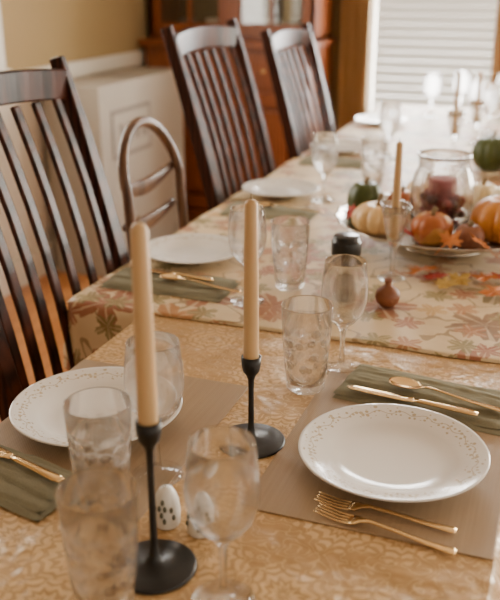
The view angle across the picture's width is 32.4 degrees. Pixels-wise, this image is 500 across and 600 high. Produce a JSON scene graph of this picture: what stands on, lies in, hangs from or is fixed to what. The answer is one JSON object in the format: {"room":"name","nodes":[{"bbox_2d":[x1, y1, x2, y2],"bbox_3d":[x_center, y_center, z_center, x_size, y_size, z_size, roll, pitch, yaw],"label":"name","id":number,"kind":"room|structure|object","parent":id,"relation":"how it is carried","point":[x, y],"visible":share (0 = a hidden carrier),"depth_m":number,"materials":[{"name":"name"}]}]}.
{"room":"dining room","nodes":[
{"label":"dining room","id":0,"kind":"room"},
{"bbox_2d":[0,0,150,69],"bbox_3d":[-1.766,-0.703,2.057,0.120,2.600,7.250,7,22,19],"label":"wall","id":1,"kind":"structure","parent":0,"point":[35,32],"depth_m":4.20,"materials":[{"name":"beige paint"}]},
{"bbox_2d":[0,12,11,70],"bbox_3d":[-1.377,-1.300,2.817,0.090,1.380,1.690,7,22,19],"label":"window","id":2,"kind":"structure","parent":1,"relation":"in","point":[2,54],"depth_m":3.68,"materials":[{"name":"white paint"}]},
{"bbox_2d":[0,241,56,296],"bbox_3d":[-1.690,0.463,2.467,0.018,0.130,7.250,7,22,19],"label":"baseboard","id":3,"kind":"structure","parent":1,"relation":"attached to","point":[36,256],"depth_m":4.05,"materials":[{"name":"white paint"}]},
{"bbox_2d":[0,49,145,267],"bbox_3d":[-1.698,0.013,2.300,0.025,0.850,7.250,7,22,19],"label":"trim","id":4,"kind":"structure","parent":1,"relation":"attached to","point":[81,68],"depth_m":4.04,"materials":[{"name":"white paint"}]},
{"bbox_2d":[0,222,189,422],"bbox_3d":[0.769,0.850,1.698,5.450,0.050,7.350,7,22,19],"label":"floor","id":5,"kind":"structure","parent":0,"point":[83,279],"depth_m":3.67,"materials":[{"name":"brown wood"}]},
{"bbox_2d":[0,56,129,421],"bbox_3d":[-0.206,0.161,1.743,0.664,1.210,0.520,7,22,19],"label":"dining chair","id":6,"kind":"object","parent":5,"relation":"on","point":[56,84],"visible":0.14,"depth_m":1.75,"materials":[{"name":"brown wood"}]},
{"bbox_2d":[44,66,184,276],"bbox_3d":[-0.657,-0.696,4.442,0.295,0.902,0.900,7,22,19],"label":"base cabinet","id":7,"kind":"object","parent":5,"relation":"on","point":[110,100],"visible":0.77,"depth_m":4.17,"materials":[{"name":"beige wood"}]},
{"bbox_2d":[117,116,187,260],"bbox_3d":[-0.076,0.062,2.236,0.448,1.044,0.350,7,22,19],"label":"bentwood chair","id":8,"kind":"object","parent":5,"relation":"on","point":[143,186],"visible":0.34,"depth_m":2.18,"materials":[{"name":"brown wood"}]},
{"bbox_2d":[161,18,275,210],"bbox_3d":[0.151,-0.220,2.707,0.674,1.240,0.520,7,22,19],"label":"dining chair","id":9,"kind":"object","parent":5,"relation":"on","point":[177,44],"visible":0.29,"depth_m":2.62,"materials":[{"name":"brown wood"}]},
{"bbox_2d":[139,0,335,222],"bbox_3d":[-0.069,-1.537,4.830,1.000,2.200,0.514,7,22,19],"label":"china cabinet","id":10,"kind":"object","parent":5,"relation":"on","point":[253,17],"visible":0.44,"depth_m":4.79,"materials":[{"name":"brown wood"}]},
{"bbox_2d":[260,23,335,159],"bbox_3d":[0.425,-0.423,3.308,0.659,1.195,0.520,7,22,19],"label":"dining chair","id":11,"kind":"object","parent":5,"relation":"on","point":[291,118],"visible":0.27,"depth_m":3.22,"materials":[{"name":"brown wood"}]},
{"bbox_3d":[-0.115,0.657,1.080,0.705,0.736,1.480,7,22,19],"label":"dining table","id":12,"kind":"object","parent":5,"relation":"on","visible":0},
{"bbox_2d":[0,314,499,599],"bbox_3d":[-0.116,0.408,0.985,0.763,0.220,1.532,7,22,19],"label":"tablecloth","id":13,"kind":"object","parent":12,"relation":"on","point":[279,557],"visible":0.16,"depth_m":1.00,"materials":[{"name":"beige fabric"}]},
{"bbox_2d":[55,467,138,599],"bbox_3d":[-0.151,0.254,0.876,0.081,0.144,0.081,4,21,10],"label":"glass tumbler","id":14,"kind":"object","parent":13,"relation":"on","point":[98,508],"visible":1,"depth_m":0.85,"materials":[{"name":"clear glass"}]},
{"bbox_2d":[0,359,247,519],"bbox_3d":[-0.213,0.187,1.255,0.303,0.002,0.400,7,22,19],"label":"placemat","id":15,"kind":"object","parent":13,"relation":"on","point":[206,403],"visible":0.31,"depth_m":1.25,"materials":[{"name":"brown fabric"}]},
{"bbox_2d":[0,445,72,521],"bbox_3d":[-0.335,0.222,1.136,0.250,0.016,0.105,12,24,30],"label":"folded napkin","id":16,"kind":"object","parent":15,"relation":"on","point":[24,492],"visible":0.77,"depth_m":1.09,"materials":[{"name":"green fabric"}]},
{"bbox_2d":[0,447,63,482],"bbox_3d":[-0.321,0.206,1.144,0.205,0.006,0.019,15,25,34],"label":"knife","id":17,"kind":"object","parent":16,"relation":"on","point":[51,475],"visible":0.98,"depth_m":1.11,"materials":[{"name":"gold metal"}]},
{"bbox_2d":[9,367,182,446],"bbox_3d":[-0.226,0.164,1.274,0.252,0.027,0.252,7,22,19],"label":"dinner plate","id":18,"kind":"object","parent":15,"relation":"on","point":[36,412],"visible":0.32,"depth_m":1.29,"materials":[{"name":"ceramic"}]},
{"bbox_2d":[63,387,131,472],"bbox_3d":[-0.182,0.188,1.049,0.081,0.144,0.081,-7,22,-18],"label":"glass tumbler","id":19,"kind":"object","parent":15,"relation":"on","point":[98,420],"visible":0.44,"depth_m":1.02,"materials":[{"name":"clear glass"}]},
{"bbox_2d":[123,331,183,487],"bbox_3d":[-0.121,0.141,1.104,0.077,0.192,0.077,7,22,19],"label":"wine glass","id":20,"kind":"object","parent":15,"relation":"on","point":[168,357],"visible":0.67,"depth_m":1.07,"materials":[{"name":"clear glass"}]},
{"bbox_2d":[130,215,196,594],"bbox_3d":[-0.106,0.109,0.890,0.094,0.405,0.094,7,22,19],"label":"candle holder","id":21,"kind":"object","parent":13,"relation":"on","point":[163,565],"visible":0.93,"depth_m":0.89,"materials":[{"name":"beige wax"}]},
{"bbox_2d":[155,484,180,530],"bbox_3d":[-0.100,0.245,1.027,0.033,0.053,0.036,7,22,19],"label":"salt shaker","id":22,"kind":"object","parent":13,"relation":"on","point":[168,511],"visible":0.85,"depth_m":1.02,"materials":[{"name":"white ceramic"}]},
{"bbox_2d":[185,512,204,538],"bbox_3d":[-0.059,0.251,1.012,0.033,0.053,0.036,7,22,19],"label":"pepper shaker","id":23,"kind":"object","parent":13,"relation":"on","point":[191,530],"visible":0.22,"depth_m":1.01,"materials":[{"name":"white ceramic"}]},
{"bbox_2d":[183,425,260,599],"bbox_3d":[-0.028,0.228,0.875,0.077,0.192,0.077,7,22,19],"label":"wine glass","id":24,"kind":"object","parent":13,"relation":"on","point":[222,487],"visible":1,"depth_m":0.84,"materials":[{"name":"clear glass"}]},
{"bbox_2d":[233,193,284,458],"bbox_3d":[0.002,0.032,1.157,0.097,0.359,0.097,7,22,19],"label":"candle holder","id":25,"kind":"object","parent":13,"relation":"on","point":[269,440],"visible":0.85,"depth_m":1.15,"materials":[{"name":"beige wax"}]},
{"bbox_2d":[281,295,333,394],"bbox_3d":[0.089,0.073,1.353,0.081,0.144,0.081,7,22,19],"label":"glass tumbler","id":26,"kind":"object","parent":13,"relation":"on","point":[307,320],"visible":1,"depth_m":1.33,"materials":[{"name":"clear glass"}]},
{"bbox_2d":[321,254,368,377],"bbox_3d":[0.153,0.026,1.408,0.077,0.192,0.077,7,22,19],"label":"wine glass","id":27,"kind":"object","parent":13,"relation":"on","point":[345,276],"visible":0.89,"depth_m":1.37,"materials":[{"name":"clear glass"}]},
{"bbox_2d":[257,375,499,560],"bbox_3d":[0.204,0.207,1.202,0.303,0.002,0.412,7,22,19],"label":"placemat","id":28,"kind":"object","parent":13,"relation":"on","point":[289,488],"visible":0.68,"depth_m":1.07,"materials":[{"name":"brown fabric"}]},
{"bbox_2d":[314,503,456,554],"bbox_3d":[0.158,0.270,1.017,0.175,0.009,0.021,11,23,27],"label":"fork","id":29,"kind":"object","parent":28,"relation":"on","point":[353,519],"visible":1,"depth_m":1.02,"materials":[{"name":"gold metal"}]},
{"bbox_2d":[315,492,456,532],"bbox_3d":[0.164,0.258,1.048,0.175,0.009,0.021,9,22,22],"label":"fork","id":30,"kind":"object","parent":28,"relation":"on","point":[353,505],"visible":1,"depth_m":1.05,"materials":[{"name":"gold metal"}]},
{"bbox_2d":[298,403,489,501],"bbox_3d":[0.191,0.209,1.155,0.253,0.027,0.253,7,22,19],"label":"dinner plate","id":31,"kind":"object","parent":28,"relation":"on","point":[378,451],"visible":1,"depth_m":1.16,"materials":[{"name":"ceramic"}]},
{"bbox_2d":[332,364,499,435],"bbox_3d":[0.275,0.146,1.337,0.272,0.016,0.138,11,23,26],"label":"folded napkin","id":32,"kind":"object","parent":28,"relation":"on","point":[487,420],"visible":0.82,"depth_m":1.33,"materials":[{"name":"green fabric"}]},
{"bbox_2d":[347,385,478,415],"bbox_3d":[0.243,0.150,1.302,0.205,0.006,0.019,10,23,26],"label":"knife","id":33,"kind":"object","parent":32,"relation":"on","point":[466,411],"visible":1,"depth_m":1.30,"materials":[{"name":"gold metal"}]},
{"bbox_2d":[389,376,499,411],"bbox_3d":[0.302,0.144,1.304,0.198,0.011,0.035,13,25,32],"label":"spoon","id":34,"kind":"object","parent":32,"relation":"on","point":[403,382],"visible":1,"depth_m":1.33,"materials":[{"name":"gold metal"}]},
{"bbox_3d":[0.674,-0.091,3.053,1.050,0.741,2.955,7,22,19],"label":"table","id":35,"kind":"object","parent":5,"relation":"on","visible":0},
{"bbox_2d":[63,104,499,370],"bbox_3d":[0.663,-0.354,2.926,1.166,0.180,3.104,7,22,19],"label":"tablecloth","id":36,"kind":"object","parent":35,"relation":"on","point":[455,321],"visible":0.47,"depth_m":1.81,"materials":[{"name":"beige fabric"}]},
{"bbox_2d":[100,267,239,301],"bbox_3d":[-0.168,-0.039,1.813,0.274,0.016,0.131,7,22,18],"label":"folded napkin","id":37,"kind":"object","parent":36,"relation":"on","point":[122,280],"visible":0.64,"depth_m":1.78,"materials":[{"name":"green fabric"}]},
{"bbox_2d":[150,268,213,281],"bbox_3d":[-0.167,-0.058,1.831,0.205,0.006,0.019,10,23,25],"label":"knife","id":38,"kind":"object","parent":37,"relation":"on","point":[152,270],"visible":0.82,"depth_m":1.81,"materials":[{"name":"gold metal"}]},
{"bbox_2d":[160,273,241,292],"bbox_3d":[-0.103,-0.035,1.768,0.198,0.011,0.035,12,24,28],"label":"spoon","id":39,"kind":"object","parent":37,"relation":"on","point":[169,276],"visible":1,"depth_m":1.78,"materials":[{"name":"gold metal"}]},
{"bbox_2d":[149,233,232,263],"bbox_3d":[-0.135,-0.110,1.989,0.230,0.024,0.230,7,22,19],"label":"dinner plate","id":40,"kind":"object","parent":36,"relation":"on","point":[192,248],"visible":0.89,"depth_m":2.02,"materials":[{"name":"ceramic"}]},
{"bbox_2d":[227,204,266,306],"bbox_3d":[-0.005,-0.088,1.692,0.077,0.192,0.077,7,22,19],"label":"wine glass","id":41,"kind":"object","parent":36,"relation":"on","point":[235,233],"visible":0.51,"depth_m":1.65,"materials":[{"name":"clear glass"}]},
{"bbox_2d":[220,202,318,219],"bbox_3d":[0.053,-0.245,2.360,0.255,0.016,0.133,7,22,18],"label":"folded napkin","id":42,"kind":"object","parent":36,"relation":"on","point":[271,212],"visible":0.58,"depth_m":2.34,"materials":[{"name":"fabric"}]},
{"bbox_2d":[258,202,323,212],"bbox_3d":[0.108,-0.251,2.339,0.198,0.011,0.035,10,23,24],"label":"spoon","id":43,"kind":"object","parent":42,"relation":"on","point":[264,204],"visible":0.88,"depth_m":2.35,"materials":[{"name":"gold metal"}]},
{"bbox_2d":[242,178,318,197],"bbox_3d":[0.091,-0.326,2.559,0.230,0.024,0.230,7,22,19],"label":"dinner plate","id":44,"kind":"object","parent":36,"relation":"on","point":[270,187],"visible":1,"depth_m":2.59,"materials":[{"name":"ceramic"}]},
{"bbox_2d":[271,215,309,290],"bbox_3d":[0.083,-0.095,1.781,0.081,0.144,0.081,-2,21,-4],"label":"glass tumbler","id":45,"kind":"object","parent":36,"relation":"on","point":[289,233],"visible":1,"depth_m":1.75,"materials":[{"name":"clear glass"}]},
{"bbox_2d":[311,132,338,202],"bbox_3d":[0.213,-0.379,2.461,0.077,0.192,0.077,7,22,19],"label":"wine glass","id":46,"kind":"object","parent":36,"relation":"on","point":[325,152],"visible":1,"depth_m":2.42,"materials":[{"name":"clear glass"}]},
{"bbox_2d":[297,155,361,168],"bbox_3d":[0.299,-0.481,2.982,0.254,0.016,0.124,7,22,18],"label":"folded napkin","id":47,"kind":"object","parent":36,"relation":"on","point":[341,162],"visible":0.47,"depth_m":2.95,"materials":[{"name":"fabric"}]},
{"bbox_2d":[311,139,360,153],"bbox_3d":[0.339,-0.563,3.187,0.230,0.024,0.230,7,22,19],"label":"dinner plate","id":48,"kind":"object","parent":36,"relation":"on","point":[345,146],"visible":0.43,"depth_m":3.23,"materials":[{"name":"ceramic"}]},
{"bbox_2d":[331,232,361,255],"bbox_3d":[0.189,-0.062,1.703,0.059,0.137,0.059,7,22,19],"label":"pepper grinder","id":49,"kind":"object","parent":36,"relation":"on","point":[342,242],"visible":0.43,"depth_m":1.67,"materials":[{"name":"black"}]},
{"bbox_2d":[335,203,387,244],"bbox_3d":[0.268,-0.152,2.040,0.181,0.067,0.317,7,22,19],"label":"serving platter","id":50,"kind":"object","parent":36,"relation":"on","point":[347,223],"depth_m":2.02,"materials":[{"name":"grey metal"}]},
{"bbox_2d":[347,176,382,206],"bbox_3d":[0.286,-0.257,2.132,0.087,0.103,0.087,7,22,19],"label":"gourd","id":51,"kind":"object","parent":50,"relation":"on","point":[360,192],"visible":0.58,"depth_m":2.10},
{"bbox_2d":[352,193,385,235],"bbox_3d":[0.299,-0.203,1.999,0.120,0.095,0.124,7,22,19],"label":"pumpkin","id":52,"kind":"object","parent":50,"relation":"on","point":[367,217],"visible":0.59,"depth_m":1.97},
{"bbox_2d":[387,185,409,216],"bbox_3d":[0.372,-0.243,2.126,0.071,0.082,0.072,7,22,19],"label":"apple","id":53,"kind":"object","parent":50,"relation":"on","point":[405,194],"visible":0.25,"depth_m":2.10,"materials":[{"name":"food"}]},
{"bbox_2d":[405,180,411,190],"bbox_3d":[0.454,-0.288,2.219,0.106,0.099,0.110,7,22,19],"label":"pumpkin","id":54,"kind":"object","parent":50,"relation":"on","point":[408,186],"visible":0.06,"depth_m":2.21,"materials":[{"name":"white"}]},
{"bbox_2d":[361,136,387,184],"bbox_3d":[0.384,-0.432,2.671,0.081,0.144,0.081,10,23,25],"label":"glass tumbler","id":55,"kind":"object","parent":36,"relation":"on","point":[373,148],"visible":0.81,"depth_m":2.64,"materials":[{"name":"clear glass"}]},
{"bbox_2d":[355,114,406,124],"bbox_3d":[0.575,-0.788,3.783,0.230,0.024,0.230,7,22,19],"label":"dinner plate","id":56,"kind":"object","parent":36,"relation":"on","point":[373,119],"visible":0.52,"depth_m":3.82,"materials":[{"name":"ceramic"}]},
{"bbox_2d":[375,278,399,307],"bbox_3d":[0.270,-0.014,1.689,0.050,0.057,0.050,7,22,19],"label":"vase","id":57,"kind":"object","parent":36,"relation":"on","point":[387,295],"visible":1,"depth_m":1.67,"materials":[{"name":"brown ceramic"}]},
{"bbox_2d":[379,102,400,158],"bbox_3d":[0.495,-0.602,3.053,0.077,0.192,0.077,7,22,19],"label":"wine glass","id":58,"kind":"object","parent":36,"relation":"on","point":[390,112],"visible":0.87,"depth_m":3.01,"materials":[{"name":"clear glass"}]},
{"bbox_2d":[378,137,411,281],"bbox_3d":[0.306,-0.189,1.804,0.063,0.303,0.063,18,27,39],"label":"glass candlestick","id":59,"kind":"object","parent":36,"relation":"on","point":[395,212],"visible":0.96,"depth_m":1.79,"materials":[{"name":"clear glass"}]},
{"bbox_2d":[423,73,440,116],"bbox_3d":[0.835,-0.941,3.949,0.077,0.192,0.077,7,22,19],"label":"wine glass","id":60,"kind":"object","parent":36,"relation":"on","point":[432,83],"visible":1,"depth_m":3.91,"materials":[{"name":"clear glass"}]},
{"bbox_2d":[398,217,499,257],"bbox_3d":[0.439,-0.105,1.916,0.230,0.067,0.288,7,22,19],"label":"serving platter","id":61,"kind":"object","parent":36,"relation":"on","point":[409,243],"depth_m":1.92,"materials":[{"name":"white ceramic"}]},
{"bbox_2d":[333,203,499,258],"bbox_3d":[0.422,-0.153,1.917,0.525,0.046,0.217,7,22,19],"label":"leaf garland","id":62,"kind":"object","parent":61,"relation":"on","point":[448,239],"visible":0.88,"depth_m":1.84},
{"bbox_2d":[410,206,453,245],"bbox_3d":[0.406,-0.167,1.919,0.095,0.086,0.095,7,22,19],"label":"gourd","id":63,"kind":"object","parent":61,"relation":"on","point":[426,227],"visible":0.91,"depth_m":1.89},
{"bbox_2d":[409,148,474,233],"bbox_3d":[0.449,-0.253,2.010,0.148,0.181,0.148,7,22,19],"label":"glass candle jar","id":64,"kind":"object","parent":61,"relation":"on","point":[443,179],"visible":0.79,"depth_m":1.95,"materials":[{"name":"clear glass"}]},
{"bbox_2d":[454,220,484,249],"bbox_3d":[0.480,-0.143,1.882,0.066,0.066,0.068,7,22,19],"label":"pomegranate","id":65,"kind":"object","parent":61,"relation":"on","point":[471,227],"visible":0.84,"depth_m":1.86,"materials":[{"name":"brown food"}]},
{"bbox_2d":[470,195,499,243],"bbox_3d":[0.577,-0.193,1.939,0.151,0.120,0.156,7,22,19],"label":"pumpkin","id":66,"kind":"object","parent":61,"relation":"on","point":[486,213],"visible":0.88,"depth_m":1.90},
{"bbox_2d":[473,177,496,208],"bbox_3d":[0.577,-0.258,2.142,0.087,0.098,0.090,7,22,19],"label":"gourd","id":67,"kind":"object","parent":61,"relation":"on","point":[483,189],"visible":0.33,"depth_m":2.11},
{"bbox_2d":[491,187,499,195],"bbox_3d":[0.621,-0.232,2.061,0.097,0.107,0.100,7,22,19],"label":"gourd","id":68,"kind":"object","parent":61,"relation":"on","point":[496,191],"visible":0.23,"depth_m":2.05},
{"bbox_2d":[407,265,499,296],"bbox_3d":[0.443,-0.042,1.807,0.251,0.025,0.179,7,22,19],"label":"autumn leaves","id":69,"kind":"object","parent":36,"relation":"on","point":[455,278],"depth_m":1.81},
{"bbox_2d":[447,69,465,148],"bbox_3d":[0.724,-0.653,3.023,0.063,0.308,0.063,18,27,39],"label":"glass candlestick","id":70,"kind":"object","parent":36,"relation":"on","point":[456,116],"visible":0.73,"depth_m":3.01,"materials":[{"name":"clear glass"}]},
{"bbox_2d":[453,71,469,113],"bbox_3d":[0.988,-0.971,4.030,0.077,0.192,0.077,7,22,19],"label":"wine glass","id":71,"kind":"object","parent":36,"relation":"on","point":[465,77],"visible":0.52,"depth_m":3.99,"materials":[{"name":"clear glass"}]},
{"bbox_2d":[466,72,486,144],"bbox_3d":[0.867,-0.733,3.278,0.063,0.278,0.063,18,27,39],"label":"glass candlestick","id":72,"kind":"object","parent":36,"relation":"on","point":[477,106],"visible":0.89,"depth_m":3.26,"materials":[{"name":"clear glass"}]},
{"bbox_2d":[467,77,486,123],"bbox_3d":[0.995,-0.876,3.778,0.077,0.192,0.077,7,22,19],"label":"wine glass","id":73,"kind":"object","parent":36,"relation":"on","point":[472,91],"visible":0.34,"depth_m":3.74,"materials":[{"name":"clear glass"}]},
{"bbox_2d":[472,130,499,170],"bbox_3d":[0.807,-0.501,2.869,0.128,0.133,0.132,7,22,19],"label":"striped gourd","id":74,"kind":"object","parent":36,"relation":"on","point":[486,150],"visible":0.99,"depth_m":2.83,"materials":[{"name":"green plant"}]},
{"bbox_2d":[479,84,499,133],"bbox_3d":[0.985,-0.783,3.532,0.077,0.192,0.077,7,22,19],"label":"wine glass","id":75,"kind":"object","parent":36,"relation":"on","point":[490,93],"visible":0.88,"depth_m":3.49,"materials":[{"name":"clear glass"}]},
{"bbox_2d":[494,74,499,117],"bbox_3d":[1.158,-0.930,3.921,0.077,0.192,0.077,7,22,19],"label":"wine glass","id":76,"kind":"object","parent":36,"relation":"on","point":[498,79],"visible":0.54,"depth_m":3.89,"materials":[{"name":"clear glass"}]},
{"bbox_2d":[330,0,340,132],"bbox_3d":[2.021,-1.596,4.422,5.470,2.600,0.120,7,22,19],"label":"wall","id":77,"kind":"structure","parent":0,"point":[336,3],"depth_m":5.03,"materials":[{"name":"beige paint"}]},
{"bbox_2d":[337,0,370,132],"bbox_3d":[0.594,-1.641,4.810,0.170,2.350,0.061,7,22,19],"label":"window curtain","id":78,"kind":"object","parent":77,"relation":"hanging from","point":[355,14],"visible":0.62,"depth_m":4.91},
{"bbox_2d":[366,0,496,112],"bbox_3d":[1.029,-1.806,4.695,0.960,1.840,0.110,7,22,19],"label":"window","id":79,"kind":"structure","parent":77,"relation":"in","point":[373,20],"depth_m":4.90,"materials":[{"name":"white paint"}]},
{"bbox_2d":[490,0,499,108],"bbox_3d":[1.447,-1.530,4.514,0.290,2.350,0.061,7,22,19],"label":"window curtain","id":80,"kind":"object","parent":77,"relation":"hanging from","point":[495,69],"visible":0.16,"depth_m":4.63,"materials":[{"name":"fabric"}]}
]}

